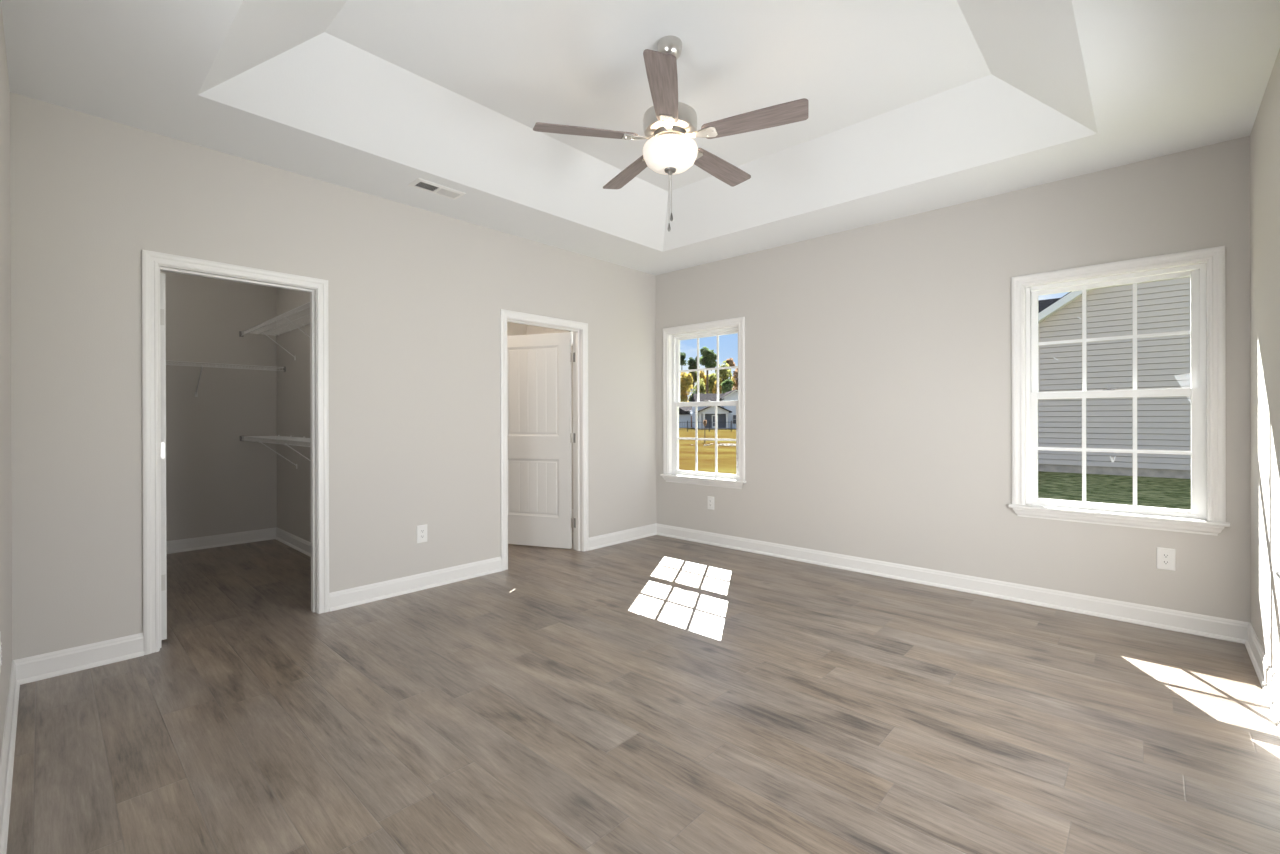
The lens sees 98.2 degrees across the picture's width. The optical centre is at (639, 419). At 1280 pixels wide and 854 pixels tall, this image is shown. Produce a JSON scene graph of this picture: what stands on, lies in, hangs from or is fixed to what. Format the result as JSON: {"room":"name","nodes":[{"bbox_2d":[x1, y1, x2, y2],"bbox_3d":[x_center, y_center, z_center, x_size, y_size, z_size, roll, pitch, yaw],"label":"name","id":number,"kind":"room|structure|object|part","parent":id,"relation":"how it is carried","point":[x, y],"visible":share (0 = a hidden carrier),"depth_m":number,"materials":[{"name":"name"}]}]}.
{"room":"empty bedroom","nodes":[
{"label":"empty bedroom","id":0,"kind":"room"},
{"bbox_2d":[0,0,11,757],"bbox_3d":[-1.387,-0.399,1.073,4.254,3.250,0.120,0,0,43],"label":"wall","id":1,"kind":"structure","parent":0,"point":[5,239],"depth_m":2.13,"materials":[{"name":"grey paint"}]},
{"bbox_2d":[0,631,1,672],"bbox_3d":[-1.983,0.727,1.718,0.079,0.126,0.009,0,0,43],"label":"wall outlet","id":2,"kind":"object","parent":1,"relation":"attached to","point":[0,631],"visible":1,"depth_m":1.72,"materials":[{"name":"white plastic"}]},
{"bbox_2d":[0,660,19,853],"bbox_3d":[-1.333,1.169,1.128,4.254,0.114,0.024,0,0,43],"label":"baseboard","id":3,"kind":"structure","parent":1,"relation":"attached to","point":[9,735],"depth_m":1.92,"materials":[{"name":"white wood"}]},
{"bbox_2d":[160,271,276,540],"bbox_3d":[-4.472,-0.140,5.022,0.120,2.740,2.170,0,0,43],"label":"wall","id":4,"kind":"structure","parent":0,"point":[217,483],"depth_m":5.36,"materials":[{"name":"grey paint"}]},
{"bbox_2d":[166,360,285,396],"bbox_3d":[-4.291,-0.369,4.895,0.318,0.312,1.951,0,0,43],"label":"wire shelf","id":5,"kind":"object","parent":4,"relation":"attached to","point":[201,365],"visible":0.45,"depth_m":5.21,"materials":[{"name":"white metal"}]},
{"bbox_3d":[-4.404,-0.510,4.996,0.006,0.006,1.946,0,0,43],"label":"rail","id":6,"kind":"part","parent":5,"relation":"part of","materials":[{"name":"white metal"}]},
{"bbox_3d":[-4.295,-0.509,4.895,0.006,0.006,1.946,0,0,43],"label":"rail","id":7,"kind":"part","parent":5,"relation":"part of","materials":[{"name":"white metal"}]},
{"bbox_3d":[-4.190,-0.479,4.797,0.006,0.006,1.946,0,0,43],"label":"rail","id":8,"kind":"part","parent":5,"relation":"part of","materials":[{"name":"white metal"}]},
{"bbox_3d":[-4.190,-0.513,4.797,0.006,0.006,1.946,0,0,43],"label":"rail","id":9,"kind":"part","parent":5,"relation":"part of","materials":[{"name":"white metal"}]},
{"bbox_2d":[276,288,310,541],"bbox_3d":[-2.743,-0.145,4.858,2.640,2.740,0.100,0,0,43],"label":"wall","id":10,"kind":"structure","parent":0,"point":[293,385],"depth_m":5.33,"materials":[{"name":"grey paint"}]},
{"bbox_2d":[166,527,310,556],"bbox_3d":[-3.442,1.171,4.100,2.640,0.114,1.970,0,0,43],"label":"baseboard","id":11,"kind":"structure","parent":10,"relation":"attached to","point":[190,544],"depth_m":5.34,"materials":[{"name":"white wood"}]},
{"bbox_2d":[239,302,309,359],"bbox_3d":[-2.920,-0.720,4.735,2.551,0.312,0.318,0,0,43],"label":"wire shelf","id":12,"kind":"object","parent":10,"relation":"attached to","point":[295,311],"visible":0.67,"depth_m":5.00,"materials":[{"name":"white metal"}]},
{"bbox_3d":[-3.014,-0.830,4.630,2.546,0.006,0.006,0,0,43],"label":"rail","id":13,"kind":"part","parent":12,"relation":"part of","materials":[{"name":"white metal"}]},
{"bbox_3d":[-3.014,-0.864,4.629,2.546,0.006,0.006,0,0,43],"label":"rail","id":14,"kind":"part","parent":12,"relation":"part of","materials":[{"name":"white metal"}]},
{"bbox_3d":[-2.916,-0.860,4.735,2.546,0.006,0.006,0,0,43],"label":"rail","id":15,"kind":"part","parent":12,"relation":"part of","materials":[{"name":"white metal"}]},
{"bbox_2d":[240,435,309,468],"bbox_3d":[-2.917,0.313,4.736,2.551,0.312,0.318,0,0,43],"label":"wire shelf","id":16,"kind":"object","parent":10,"relation":"attached to","point":[284,439],"visible":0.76,"depth_m":4.88,"materials":[{"name":"white metal"}]},
{"bbox_3d":[-3.011,0.169,4.631,2.546,0.006,0.006,0,0,43],"label":"rail","id":17,"kind":"part","parent":16,"relation":"part of","materials":[{"name":"white metal"}]},
{"bbox_3d":[-3.011,0.203,4.631,2.546,0.006,0.006,0,0,43],"label":"rail","id":18,"kind":"part","parent":16,"relation":"part of","materials":[{"name":"white metal"}]},
{"bbox_2d":[10,92,655,659],"bbox_3d":[-1.454,-0.403,4.219,0.120,3.250,4.644,0,0,43],"label":"wall","id":19,"kind":"structure","parent":0,"point":[416,296],"depth_m":3.51,"materials":[{"name":"grey paint"}]},
{"bbox_2d":[160,273,166,639],"bbox_3d":[-2.899,0.205,3.302,0.764,2.020,0.167,0,0,43],"label":"door","id":20,"kind":"structure","parent":19,"relation":"in","point":[162,275],"depth_m":3.06,"materials":[{"name":"white paint"}]},
{"bbox_2d":[142,249,328,654],"bbox_3d":[-2.339,0.170,3.262,0.158,2.111,0.887,0,0,43],"label":"trim","id":21,"kind":"structure","parent":19,"relation":"attached to","point":[153,262],"depth_m":3.07,"materials":[{"name":"white wood"}]},
{"bbox_2d":[14,523,656,684],"bbox_3d":[-1.356,1.165,4.216,0.024,0.114,4.524,0,0,43],"label":"baseboard","id":22,"kind":"structure","parent":19,"relation":"attached to","point":[70,660],"depth_m":3.61,"materials":[{"name":"white wood"}]},
{"bbox_2d":[417,524,426,542],"bbox_3d":[-1.569,0.825,3.998,0.009,0.126,0.079,0,0,43],"label":"wall outlet","id":23,"kind":"object","parent":19,"relation":"attached to","point":[421,529],"visible":1,"depth_m":3.99,"materials":[{"name":"white plastic"}]},
{"bbox_2d":[507,332,573,548],"bbox_3d":[-1.014,0.198,5.316,0.814,2.020,0.167,0,0,19],"label":"door","id":24,"kind":"structure","parent":19,"relation":"in","point":[539,368],"depth_m":5.28,"materials":[{"name":"white paint"}]},
{"bbox_2d":[500,309,588,570],"bbox_3d":[-0.854,0.164,4.865,0.158,2.111,0.939,0,0,43],"label":"trim","id":25,"kind":"structure","parent":19,"relation":"attached to","point":[580,329],"depth_m":5.12,"materials":[{"name":"white wood"}]},
{"bbox_2d":[507,322,526,335],"bbox_3d":[-2.473,-0.148,6.503,0.120,2.740,2.680,0,0,43],"label":"wall","id":26,"kind":"structure","parent":0,"point":[512,328],"depth_m":7.33,"materials":[{"name":"grey paint"}]},
{"bbox_2d":[1,0,1279,275],"bbox_3d":[0.188,-1.776,2.775,4.254,0.510,4.524,0,0,43],"label":"ceiling","id":27,"kind":"structure","parent":0,"point":[916,106],"depth_m":2.86,"materials":[{"name":"white paint"}]},
{"bbox_2d":[408,178,465,199],"bbox_3d":[-1.335,-1.513,3.657,0.150,0.008,0.328,0,0,43],"label":"ceiling vent","id":28,"kind":"object","parent":27,"relation":"in","point":[419,183],"visible":1,"depth_m":3.64,"materials":[{"name":"white plastic"}]},
{"bbox_2d":[533,35,808,231],"bbox_3d":[0.183,-1.369,2.729,1.263,0.913,1.212,0,0,43],"label":"ceiling fan","id":29,"kind":"object","parent":27,"relation":"hanging from","point":[670,125],"visible":1,"depth_m":2.59,"materials":[{"name":"brown wood"}]},
{"bbox_3d":[-0.255,-1.356,2.615,0.490,0.006,0.126,0,12,-11],"label":"blade","id":30,"kind":"part","parent":29,"relation":"part of","materials":[{"name":"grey wood"}]},
{"bbox_3d":[-0.054,-1.357,3.053,0.126,0.006,0.490,-14,7,-29],"label":"blade","id":31,"kind":"part","parent":29,"relation":"part of","materials":[{"name":"brown wood"}]},
{"bbox_3d":[0.099,-1.357,2.289,0.126,0.006,0.490,12,1,6],"label":"blade","id":32,"kind":"part","parent":29,"relation":"part of","materials":[{"name":"brown wood"}]},
{"bbox_3d":[0.147,-1.271,2.696,0.268,0.117,0.268,0,0,43],"label":"lamp shade","id":33,"kind":"part","parent":29,"relation":"part of","materials":[{"name":"white glass"}]},
{"bbox_3d":[0.153,-1.095,2.696,0.003,0.195,0.004,0,0,28],"label":"pull chain","id":34,"kind":"part","parent":29,"relation":"part of","materials":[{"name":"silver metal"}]},
{"bbox_3d":[0.424,-1.358,2.998,0.126,0.006,0.490,-16,-11,42],"label":"blade","id":35,"kind":"part","parent":29,"relation":"part of","materials":[{"name":"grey wood"}]},
{"bbox_3d":[0.519,-1.358,2.525,0.490,0.006,0.126,0,-12,25],"label":"blade","id":36,"kind":"part","parent":29,"relation":"part of","materials":[{"name":"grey wood"}]},
{"bbox_2d":[6,519,1279,853],"bbox_3d":[-0.877,1.296,3.651,7.254,0.150,4.944,0,0,43],"label":"floor","id":37,"kind":"structure","parent":0,"point":[655,694],"depth_m":2.25,"materials":[{"name":"wood"}]},
{"bbox_2d":[527,136,1250,622],"bbox_3d":[0.926,-0.410,5.261,6.794,3.250,0.120,0,0,43],"label":"wall","id":38,"kind":"structure","parent":0,"point":[878,357],"depth_m":3.99,"materials":[{"name":"grey paint"}]},
{"bbox_2d":[570,331,572,345],"bbox_3d":[-0.493,-1.023,6.567,0.900,0.240,0.110,0,0,43],"label":"window","id":39,"kind":"structure","parent":38,"relation":"in","point":[570,331],"depth_m":6.82,"materials":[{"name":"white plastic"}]},
{"bbox_2d":[660,317,746,488],"bbox_3d":[0.640,-0.150,5.504,1.015,1.597,0.178,0,0,43],"label":"window","id":40,"kind":"structure","parent":38,"relation":"in","point":[672,336],"depth_m":5.55,"materials":[{"name":"white wood"}]},
{"bbox_3d":[0.614,0.581,5.475,1.015,0.021,0.096,0,0,43],"label":"sill","id":41,"kind":"part","parent":40,"relation":"part of","materials":[{"name":"white wood"}]},
{"bbox_3d":[0.672,-0.155,5.539,0.847,1.455,0.084,0,0,43],"label":"frame","id":42,"kind":"part","parent":40,"relation":"part of","materials":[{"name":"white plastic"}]},
{"bbox_3d":[0.657,0.194,5.522,0.811,0.743,0.030,0,0,43],"label":"sash","id":43,"kind":"part","parent":40,"relation":"part of","materials":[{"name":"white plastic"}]},
{"bbox_3d":[0.677,-0.500,5.545,0.811,0.734,0.030,0,0,43],"label":"sash","id":44,"kind":"part","parent":40,"relation":"part of","materials":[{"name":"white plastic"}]},
{"bbox_2d":[708,496,713,509],"bbox_3d":[0.688,0.814,5.399,0.079,0.126,0.009,0,0,43],"label":"wall outlet","id":45,"kind":"object","parent":38,"relation":"attached to","point":[710,499],"visible":1,"depth_m":5.39,"materials":[{"name":"white plastic"}]},
{"bbox_2d":[656,523,1248,643],"bbox_3d":[1.725,1.156,4.429,4.254,0.114,0.024,0,0,43],"label":"baseboard","id":46,"kind":"structure","parent":38,"relation":"attached to","point":[1174,620],"depth_m":3.77,"materials":[{"name":"white wood"}]},
{"bbox_2d":[1009,246,1229,535],"bbox_3d":[2.889,-0.154,3.421,1.015,1.597,0.178,0,0,43],"label":"window","id":47,"kind":"structure","parent":38,"relation":"in","point":[1205,268],"depth_m":3.32,"materials":[{"name":"white wood"}]},
{"bbox_3d":[2.926,-0.504,3.461,0.811,0.734,0.030,0,0,43],"label":"sash","id":48,"kind":"part","parent":47,"relation":"part of","materials":[{"name":"white plastic"}]},
{"bbox_3d":[2.906,0.191,3.438,0.811,0.743,0.030,0,0,43],"label":"sash","id":49,"kind":"part","parent":47,"relation":"part of","materials":[{"name":"white plastic"}]},
{"bbox_3d":[2.863,0.577,3.391,1.015,0.021,0.096,0,0,43],"label":"sill","id":50,"kind":"part","parent":47,"relation":"part of","materials":[{"name":"white wood"}]},
{"bbox_2d":[1157,547,1174,570],"bbox_3d":[3.046,0.809,3.213,0.079,0.126,0.009,0,0,43],"label":"wall outlet","id":51,"kind":"object","parent":38,"relation":"attached to","point":[1165,556],"visible":1,"depth_m":3.21,"materials":[{"name":"white plastic"}]},
{"bbox_2d":[1162,553,1169,557],"bbox_3d":[3.045,0.790,3.212,0.033,0.027,0.003,0,0,43],"label":"receptacle","id":52,"kind":"object","parent":51,"relation":"attached to","point":[1164,555],"depth_m":3.21,"materials":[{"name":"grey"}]},
{"bbox_2d":[1162,560,1169,564],"bbox_3d":[3.045,0.829,3.212,0.033,0.027,0.003,0,0,43],"label":"receptacle","id":53,"kind":"object","parent":51,"relation":"attached to","point":[1164,562],"depth_m":3.21,"materials":[{"name":"white plastic"}]},
{"bbox_2d":[1250,49,1279,683],"bbox_3d":[1.755,-0.408,1.246,0.120,3.250,4.644,0,0,43],"label":"wall","id":54,"kind":"structure","parent":0,"point":[1265,133],"depth_m":2.58,"materials":[{"name":"grey paint"}]},
{"bbox_2d":[1245,623,1279,730],"bbox_3d":[1.747,1.160,1.341,0.024,0.114,4.524,0,0,43],"label":"baseboard","id":55,"kind":"structure","parent":54,"relation":"attached to","point":[1270,685],"depth_m":2.52,"materials":[{"name":"white wood"}]},
{"bbox_2d":[1272,567,1279,578],"bbox_3d":[2.163,-0.150,1.711,0.178,1.597,1.015,0,0,43],"label":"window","id":56,"kind":"structure","parent":54,"relation":"in","point":[1276,570],"depth_m":2.10,"materials":[{"name":"white"}]},
{"label":"outside","id":57,"kind":"structure","parent":0,"visible":0},
{"bbox_2d":[679,428,1190,509],"bbox_3d":[65.479,1.344,149.944,420.000,0.300,299.880,0,0,43],"label":"lawn","id":58,"kind":"structure","parent":57,"point":[1175,493],"depth_m":13.25,"materials":[{"name":"green plant"}]},
{"bbox_2d":[680,352,686,374],"bbox_3d":[9.221,-6.750,121.890,2.341,16.264,2.377,0,0,0],"label":"tree","id":59,"kind":"object","parent":58,"relation":"on","point":[682,355],"visible":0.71,"depth_m":121.63,"materials":[{"name":"green plant"}]},
{"bbox_2d":[679,407,691,427],"bbox_3d":[6.801,-0.385,96.001,6.302,3.609,8.800,0,0,0],"label":"cottage","id":60,"kind":"structure","parent":58,"relation":"on","point":[685,413],"depth_m":91.99,"materials":[{"name":"white"}]},
{"bbox_2d":[680,372,692,401],"bbox_3d":[9.206,-4.121,108.454,4.064,11.038,3.952,0,0,0],"label":"tree","id":61,"kind":"object","parent":58,"relation":"on","point":[686,380],"visible":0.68,"depth_m":107.42,"materials":[{"name":"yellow plant"}]},
{"bbox_2d":[687,371,696,390],"bbox_3d":[12.687,-5.713,134.070,3.501,14.140,3.311,0,0,0],"label":"tree","id":62,"kind":"object","parent":58,"relation":"on","point":[695,372],"visible":0.37,"depth_m":133.32,"materials":[{"name":"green plant"}]},
{"bbox_2d":[688,391,696,401],"bbox_3d":[10.097,-2.073,106.035,1.808,6.942,1.802,0,0,0],"label":"tree","id":63,"kind":"object","parent":58,"relation":"on","point":[694,392],"visible":0.19,"depth_m":105.88,"materials":[{"name":"green plant"}]},
{"bbox_2d":[687,356,699,390],"bbox_3d":[12.310,-6.503,125.962,3.135,15.741,2.590,0,0,0],"label":"tree","id":64,"kind":"object","parent":58,"relation":"on","point":[693,363],"visible":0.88,"depth_m":125.55,"materials":[{"name":"green plant"}]},
{"bbox_2d":[692,378,705,393],"bbox_3d":[13.300,-3.982,123.953,4.459,10.700,4.167,0,0,0],"label":"tree","id":65,"kind":"object","parent":58,"relation":"on","point":[701,384],"visible":0.29,"depth_m":123.50,"materials":[{"name":"green plant"}]},
{"bbox_2d":[699,371,708,392],"bbox_3d":[15.348,-5.354,131.983,3.323,13.412,3.438,0,0,0],"label":"tree","id":66,"kind":"object","parent":58,"relation":"on","point":[701,375],"visible":0.28,"depth_m":131.16,"materials":[{"name":"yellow plant"}]},
{"bbox_2d":[679,421,735,431],"bbox_3d":[8.328,0.801,66.002,10.953,1.300,0.081,0,0,0],"label":"fence","id":67,"kind":"object","parent":58,"relation":"on","point":[682,429],"visible":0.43,"depth_m":65.98,"materials":[{"name":"black metal"}]},
{"bbox_2d":[699,347,716,393],"bbox_3d":[14.567,-7.013,117.953,4.040,16.770,4.679,0,0,0],"label":"tree","id":68,"kind":"object","parent":58,"relation":"on","point":[708,359],"visible":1,"depth_m":116.83,"materials":[{"name":"green plant"}]},
{"bbox_2d":[708,373,715,392],"bbox_3d":[16.457,-4.419,121.934,3.320,11.560,4.145,0,0,0],"label":"tree","id":69,"kind":"object","parent":58,"relation":"on","point":[712,378],"visible":0.3,"depth_m":121.87,"materials":[{"name":"green plant"}]},
{"bbox_2d":[692,389,737,428],"bbox_3d":[12.702,-1.601,88.249,8.487,6.028,11.900,0,0,0],"label":"house","id":70,"kind":"structure","parent":58,"relation":"on","point":[725,414],"depth_m":84.99,"materials":[{"name":"white"}]},
{"bbox_3d":[8.967,0.224,82.727,0.280,2.210,0.250,0,0,0],"label":"porch post","id":71,"kind":"part","parent":70,"relation":"part of","materials":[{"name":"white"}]},
{"bbox_3d":[11.219,0.311,83.062,0.919,1.924,0.080,0,0,0],"label":"screen door","id":72,"kind":"part","parent":70,"relation":"part of","materials":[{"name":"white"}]},
{"bbox_3d":[12.966,0.213,82.727,0.280,2.210,0.250,0,0,0],"label":"porch post","id":73,"kind":"part","parent":70,"relation":"part of","materials":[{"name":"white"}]},
{"bbox_2d":[712,377,722,392],"bbox_3d":[15.526,-3.477,110.044,2.691,9.712,2.781,0,0,0],"label":"tree","id":74,"kind":"object","parent":58,"relation":"on","point":[714,390],"visible":0.37,"depth_m":109.22,"materials":[{"name":"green plant"}]},
{"bbox_2d":[704,443,735,445],"bbox_3d":[5.572,1.480,32.409,5.187,0.059,2.863,0,0,0],"label":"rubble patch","id":75,"kind":"object","parent":58,"relation":"on","point":[720,444],"visible":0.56,"depth_m":32.23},
{"bbox_2d":[715,361,731,381],"bbox_3d":[17.241,-5.333,113.955,3.882,13.404,4.444,0,0,0],"label":"tree","id":76,"kind":"object","parent":58,"relation":"on","point":[725,374],"visible":0.43,"depth_m":113.01,"materials":[{"name":"green plant"}]},
{"bbox_2d":[721,379,733,392],"bbox_3d":[16.658,-3.193,105.901,2.415,9.146,2.457,0,0,0],"label":"tree","id":77,"kind":"object","parent":58,"relation":"on","point":[726,386],"visible":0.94,"depth_m":105.34,"materials":[{"name":"green plant"}]},
{"bbox_2d":[726,358,734,376],"bbox_3d":[19.575,-6.026,120.036,2.174,14.762,2.080,0,0,0],"label":"tree","id":78,"kind":"object","parent":58,"relation":"on","point":[730,362],"visible":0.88,"depth_m":119.58,"materials":[{"name":"green plant"}]},
{"bbox_2d":[732,368,737,389],"bbox_3d":[20.377,-4.879,117.996,5.148,12.644,3.361,0,0,0],"label":"tree","id":79,"kind":"object","parent":58,"relation":"on","point":[735,373],"visible":0.15,"depth_m":117.33,"materials":[{"name":"green plant"}]},
{"bbox_2d":[1038,298,1059,311],"bbox_3d":[23.011,-2.469,28.334,11.800,7.850,8.200,0,0,43],"label":"house","id":80,"kind":"structure","parent":58,"relation":"on","point":[1042,304],"depth_m":29.31,"materials":[{"name":"beige plastic"}]},
{"bbox_2d":[1038,277,1206,478],"bbox_3d":[18.112,-2.016,17.453,11.100,7.198,11.625,0,0,43],"label":"house","id":81,"kind":"structure","parent":58,"relation":"on","point":[1163,362],"depth_m":14.85,"materials":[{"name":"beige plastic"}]}
]}

